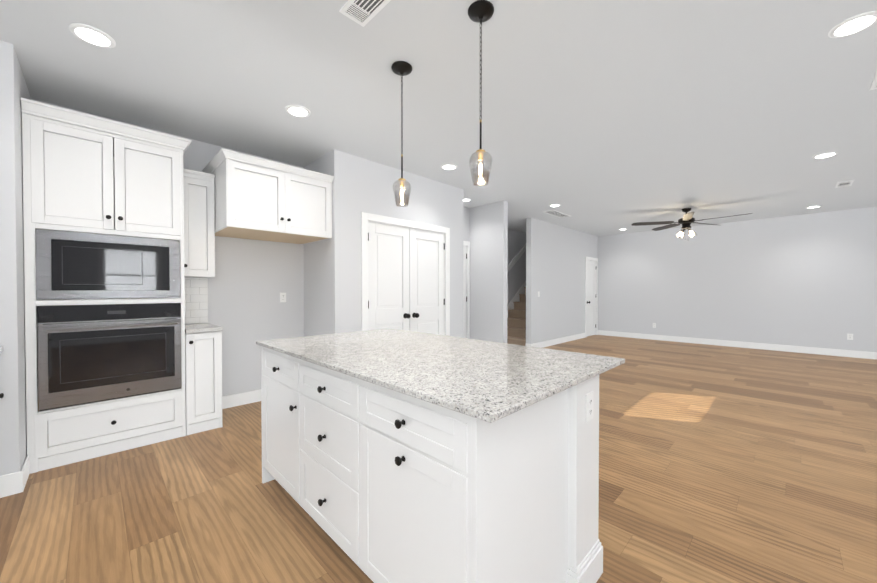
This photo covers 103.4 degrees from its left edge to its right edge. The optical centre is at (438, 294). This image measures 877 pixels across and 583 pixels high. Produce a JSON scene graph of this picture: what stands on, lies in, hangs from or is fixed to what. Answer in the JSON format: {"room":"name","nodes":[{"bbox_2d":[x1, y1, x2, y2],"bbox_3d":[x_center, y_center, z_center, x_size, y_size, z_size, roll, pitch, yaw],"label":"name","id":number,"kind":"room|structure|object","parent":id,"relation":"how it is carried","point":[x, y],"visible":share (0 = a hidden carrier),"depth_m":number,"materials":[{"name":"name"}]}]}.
{"room":"kitchen","nodes":[
{"label":"kitchen","id":0,"kind":"room"},
{"bbox_2d":[0,40,469,475],"bbox_3d":[1.250,-0.139,1.320,6.080,2.740,8.460,-1,1,-45],"label":"wall","id":1,"kind":"structure","parent":0,"point":[318,283],"depth_m":3.77,"materials":[{"name":"grey paint"}]},
{"bbox_2d":[12,456,29,494],"bbox_3d":[-2.676,1.155,2.228,0.033,0.130,0.289,-1,1,-45],"label":"baseboard","id":2,"kind":"structure","parent":1,"relation":"attached to","point":[12,483],"depth_m":2.13,"materials":[{"name":"white paint"}]},
{"bbox_2d":[184,278,207,323],"bbox_3d":[-2.447,0.063,3.433,0.270,0.452,0.009,-1,1,-45],"label":"tile backsplash","id":3,"kind":"structure","parent":1,"relation":"attached to","point":[196,298],"depth_m":3.46,"materials":[{"name":"white tile"}]},
{"bbox_2d":[183,168,214,277],"bbox_3d":[-2.322,-0.647,3.297,0.271,0.966,0.367,-1,1,-45],"label":"upper cabinet","id":4,"kind":"object","parent":1,"relation":"attached to","point":[199,227],"visible":0.79,"depth_m":3.21,"materials":[{"name":"white paint"}]},
{"bbox_2d":[222,389,260,408],"bbox_3d":[-1.994,1.133,3.896,0.997,0.132,0.016,-1,1,-45],"label":"baseboard","id":5,"kind":"structure","parent":1,"relation":"attached to","point":[249,397],"depth_m":3.75,"materials":[{"name":"white paint"}]},
{"bbox_2d":[202,148,333,243],"bbox_3d":[-1.747,-0.927,3.587,1.038,0.652,0.762,-1,1,-45],"label":"upper cabinet","id":6,"kind":"object","parent":1,"relation":"attached to","point":[257,198],"visible":0.98,"depth_m":3.30,"materials":[{"name":"white paint"}]},
{"bbox_2d":[280,293,285,301],"bbox_3d":[-1.821,0.037,4.058,0.070,0.114,0.008,-1,1,-45],"label":"outlet","id":7,"kind":"object","parent":1,"relation":"attached to","point":[282,297],"visible":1,"depth_m":4.05,"materials":[{"name":"white plastic"}]},
{"bbox_2d":[368,222,410,330],"bbox_3d":[-0.580,0.172,4.197,0.634,2.024,0.114,-1,1,-45],"label":"pantry door","id":8,"kind":"structure","parent":1,"relation":"in","point":[388,276],"depth_m":4.20,"materials":[{"name":"white paint"}]},
{"bbox_2d":[361,212,449,335],"bbox_3d":[-0.398,0.129,4.468,1.445,2.128,0.136,-1,1,-45],"label":"door frame","id":9,"kind":"structure","parent":1,"relation":"attached to","point":[366,218],"depth_m":4.21,"materials":[{"name":"white paint"}]},
{"bbox_2d":[409,229,444,334],"bbox_3d":[-0.126,0.166,4.649,0.634,2.024,0.114,-1,1,-45],"label":"pantry door","id":10,"kind":"structure","parent":1,"relation":"in","point":[426,281],"depth_m":4.65,"materials":[{"name":"white paint"}]},
{"bbox_2d":[463,246,466,337],"bbox_3d":[0.283,0.149,6.028,0.690,2.024,0.114,-1,1,-45],"label":"hall door","id":11,"kind":"structure","parent":1,"relation":"in","point":[464,290],"depth_m":6.24,"materials":[{"name":"white paint"}]},
{"bbox_2d":[463,241,469,338],"bbox_3d":[0.226,0.109,6.060,0.845,2.129,0.136,-1,1,-45],"label":"door frame","id":12,"kind":"structure","parent":1,"relation":"attached to","point":[466,243],"depth_m":6.28,"materials":[{"name":"white paint"}]},
{"bbox_2d":[0,335,876,582],"bbox_3d":[2.858,1.235,3.414,11.450,0.060,9.300,-1,1,-45],"label":"floor","id":13,"kind":"structure","parent":0,"point":[722,464],"depth_m":2.11,"materials":[{"name":"brown wood"}]},
{"bbox_2d":[20,97,190,473],"bbox_3d":[-2.630,-0.044,2.829,0.928,2.514,0.608,-1,1,-45],"label":"tall cabinet","id":14,"kind":"object","parent":13,"relation":"on","point":[85,173],"visible":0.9,"depth_m":2.57,"materials":[{"name":"white paint"}]},
{"bbox_2d":[35,229,179,299],"bbox_3d":[-2.606,-0.210,2.784,0.793,0.483,0.426,-1,1,-45],"label":"built-in microwave","id":15,"kind":"object","parent":14,"relation":"in","point":[75,265],"visible":1,"depth_m":2.59,"materials":[{"name":"silver metal"}]},
{"bbox_2d":[37,303,181,411],"bbox_3d":[-2.611,0.436,2.802,0.792,0.722,0.566,-1,1,-45],"label":"wall oven","id":16,"kind":"object","parent":14,"relation":"in","point":[87,354],"visible":1,"depth_m":2.60,"materials":[{"name":"silver metal"}]},
{"bbox_2d":[185,331,222,435],"bbox_3d":[-2.243,0.769,3.235,0.271,0.879,0.592,-1,1,-45],"label":"base cabinet","id":17,"kind":"object","parent":13,"relation":"on","point":[203,376],"visible":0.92,"depth_m":3.05,"materials":[{"name":"white paint"}]},
{"bbox_2d":[185,323,222,332],"bbox_3d":[-2.246,0.311,3.234,0.270,0.032,0.579,-1,1,-45],"label":"countertop","id":18,"kind":"structure","parent":17,"relation":"on","point":[199,327],"depth_m":3.10,"materials":[{"name":"white stone"}]},
{"bbox_2d":[261,346,296,501],"bbox_3d":[-0.652,0.772,2.316,0.810,0.896,0.585,-1,1,-45],"label":"base cabinet","id":19,"kind":"object","parent":13,"relation":"on","point":[278,408],"depth_m":2.03,"materials":[{"name":"white paint"}]},
{"bbox_2d":[256,328,624,422],"bbox_3d":[-0.141,0.316,1.951,1.072,0.022,1.872,-1,1,-45],"label":"countertop","id":20,"kind":"structure","parent":19,"relation":"on","point":[488,381],"depth_m":1.51,"materials":[{"name":"white stone"}]},
{"bbox_2d":[293,357,352,559],"bbox_3d":[-0.242,0.777,1.903,0.810,0.896,0.578,-1,1,-45],"label":"base cabinet","id":21,"kind":"object","parent":13,"relation":"on","point":[323,396],"depth_m":1.61,"materials":[{"name":"white paint"}]},
{"bbox_2d":[353,375,602,582],"bbox_3d":[0.190,0.783,1.468,0.810,0.896,0.648,-1,1,-45],"label":"base cabinet","id":22,"kind":"object","parent":13,"relation":"on","point":[379,484],"depth_m":1.20,"materials":[{"name":"white paint"}]},
{"bbox_2d":[585,391,593,421],"bbox_3d":[0.627,0.465,1.436,0.070,0.114,0.008,-1,1,-45],"label":"outlet","id":23,"kind":"object","parent":22,"relation":"attached to","point":[589,401],"visible":1,"depth_m":1.43,"materials":[{"name":"white plastic"}]},
{"bbox_2d":[507,287,525,345],"bbox_3d":[2.594,-0.002,8.697,3.093,2.280,0.980,-1,1,-45],"label":"carpeted staircase","id":24,"kind":"structure","parent":13,"relation":"on","point":[516,326],"depth_m":8.04,"materials":[{"name":"beige carpet"}]},
{"bbox_2d":[0,0,876,235],"bbox_3d":[2.858,-1.565,3.379,11.450,0.060,9.300,-1,1,-45],"label":"ceiling","id":25,"kind":"structure","parent":0,"point":[604,117],"depth_m":2.59,"materials":[{"name":"white paint"}]},
{"bbox_2d":[69,23,115,47],"bbox_3d":[-2.029,-1.513,2.034,0.196,0.009,0.196,-1,1,-45],"label":"recessed light","id":26,"kind":"object","parent":25,"relation":"in","point":[92,35],"visible":1,"depth_m":2.02,"materials":[{"name":"white paint"}]},
{"bbox_2d":[285,105,310,116],"bbox_3d":[-1.171,-1.524,2.887,0.196,0.009,0.196,-1,1,-45],"label":"recessed light","id":27,"kind":"object","parent":25,"relation":"in","point":[297,110],"visible":1,"depth_m":2.88,"materials":[{"name":"white paint"}]},
{"bbox_2d":[339,0,390,26],"bbox_3d":[-0.350,-1.510,1.774,0.150,0.008,0.360,-1,1,-45],"label":"ceiling vent","id":28,"kind":"object","parent":25,"relation":"in","point":[363,13],"visible":1,"depth_m":1.84,"materials":[{"name":"white metal"}]},
{"bbox_2d":[391,61,411,206],"bbox_3d":[-0.246,-1.061,2.331,0.140,0.922,0.140,-1,1,-45],"label":"pendant light","id":29,"kind":"object","parent":25,"relation":"hanging from","point":[402,68],"visible":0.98,"depth_m":2.32,"materials":[{"name":"black metal"}]},
{"bbox_2d":[441,164,456,169],"bbox_3d":[0.128,-1.541,4.191,0.196,0.009,0.196,-1,1,-45],"label":"recessed light","id":30,"kind":"object","parent":25,"relation":"in","point":[449,166],"visible":1,"depth_m":4.17,"materials":[{"name":"white paint"}]},
{"bbox_2d":[468,0,493,185],"bbox_3d":[0.226,-1.055,1.856,0.140,0.922,0.140,-1,1,-45],"label":"pendant light","id":31,"kind":"object","parent":25,"relation":"hanging from","point":[480,11],"visible":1,"depth_m":1.84,"materials":[{"name":"black metal"}]},
{"bbox_2d":[544,210,570,217],"bbox_3d":[2.335,-1.574,6.793,0.760,0.008,0.220,-1,1,-45],"label":"ceiling vent","id":32,"kind":"object","parent":25,"relation":"in","point":[556,213],"visible":0.96,"depth_m":6.75,"materials":[{"name":"white metal"}]},
{"bbox_2d":[631,208,751,238],"bbox_3d":[4.579,-1.276,6.315,1.726,0.591,1.703,-1,1,-45],"label":"ceiling fan","id":33,"kind":"object","parent":25,"relation":"hanging from","point":[686,220],"visible":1,"depth_m":6.37,"materials":[{"name":"black metal"}]},
{"bbox_2d":[812,152,838,158],"bbox_3d":[4.277,-1.536,3.831,0.196,0.009,0.196,-1,1,-45],"label":"recessed light","id":34,"kind":"object","parent":25,"relation":"in","point":[824,155],"visible":0.98,"depth_m":3.83,"materials":[{"name":"white paint"}]},
{"bbox_2d":[835,180,853,187],"bbox_3d":[5.702,-1.549,4.866,0.360,0.008,0.150,-1,1,-45],"label":"ceiling vent","id":35,"kind":"object","parent":25,"relation":"in","point":[844,183],"visible":0.98,"depth_m":4.84,"materials":[{"name":"white metal"}]},
{"bbox_2d":[828,11,876,37],"bbox_3d":[2.341,-1.512,1.950,0.196,0.009,0.196,-1,1,-45],"label":"recessed light","id":36,"kind":"object","parent":25,"relation":"in","point":[854,24],"visible":1,"depth_m":1.94,"materials":[{"name":"white paint"}]},
{"bbox_2d":[869,72,876,90],"bbox_3d":[3.124,-1.518,2.382,0.400,0.008,0.160,-1,1,-45],"label":"ceiling vent","id":37,"kind":"object","parent":25,"relation":"in","point":[873,85],"visible":1,"depth_m":2.50,"materials":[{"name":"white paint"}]},
{"bbox_2d":[470,201,509,342],"bbox_3d":[0.601,-0.203,6.370,0.120,2.740,1.500,-1,1,-45],"label":"wall","id":38,"kind":"structure","parent":0,"point":[489,231],"depth_m":6.01,"materials":[{"name":"grey paint"}]},
{"bbox_2d":[510,230,525,300],"bbox_3d":[1.836,-0.233,8.738,5.210,2.740,0.120,-1,1,-45],"label":"wall","id":39,"kind":"structure","parent":0,"point":[517,239],"depth_m":8.81,"materials":[{"name":"grey paint"}]},
{"bbox_2d":[507,244,525,317],"bbox_3d":[2.241,-0.645,9.020,3.110,3.559,0.045,-1,1,-45],"label":"trim","id":40,"kind":"structure","parent":39,"relation":"attached to","point":[516,298],"depth_m":8.75,"materials":[{"name":"white paint"}]},
{"bbox_2d":[526,218,597,343],"bbox_3d":[3.129,-0.229,8.444,3.550,2.740,0.120,-1,1,-45],"label":"wall","id":41,"kind":"structure","parent":0,"point":[549,265],"depth_m":7.89,"materials":[{"name":"grey paint"}]},
{"bbox_2d":[529,333,584,347],"bbox_3d":[2.867,1.080,8.119,2.724,0.130,0.036,-1,1,-45],"label":"baseboard","id":42,"kind":"structure","parent":41,"relation":"attached to","point":[547,343],"depth_m":7.97,"materials":[{"name":"white paint"}]},
{"bbox_2d":[587,260,595,335],"bbox_3d":[4.144,0.107,9.356,0.660,2.024,0.114,-1,1,-45],"label":"closet door","id":43,"kind":"structure","parent":41,"relation":"in","point":[591,295],"depth_m":9.40,"materials":[{"name":"white paint"}]},
{"bbox_2d":[585,256,597,337],"bbox_3d":[4.096,0.068,9.398,0.836,2.126,0.136,-1,1,-45],"label":"door frame","id":44,"kind":"structure","parent":41,"relation":"attached to","point":[586,258],"depth_m":9.30,"materials":[{"name":"white paint"}]},
{"bbox_2d":[598,207,876,351],"bbox_3d":[6.862,-0.214,7.290,0.120,2.740,9.020,-1,1,-45],"label":"wall","id":45,"kind":"structure","parent":0,"point":[807,280],"depth_m":7.37,"materials":[{"name":"grey paint"}]},
{"bbox_2d":[598,330,876,359],"bbox_3d":[7.162,1.096,6.911,0.016,0.130,7.736,-1,1,-45],"label":"baseboard","id":46,"kind":"structure","parent":45,"relation":"attached to","point":[788,348],"depth_m":7.38,"materials":[{"name":"white paint"}]},
{"bbox_2d":[847,333,852,339],"bbox_3d":[7.641,0.787,6.428,0.008,0.114,0.070,-1,1,-45],"label":"electrical outlet","id":47,"kind":"object","parent":45,"relation":"attached to","point":[849,336],"visible":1,"depth_m":6.43,"materials":[{"name":"white plastic"}]}
]}

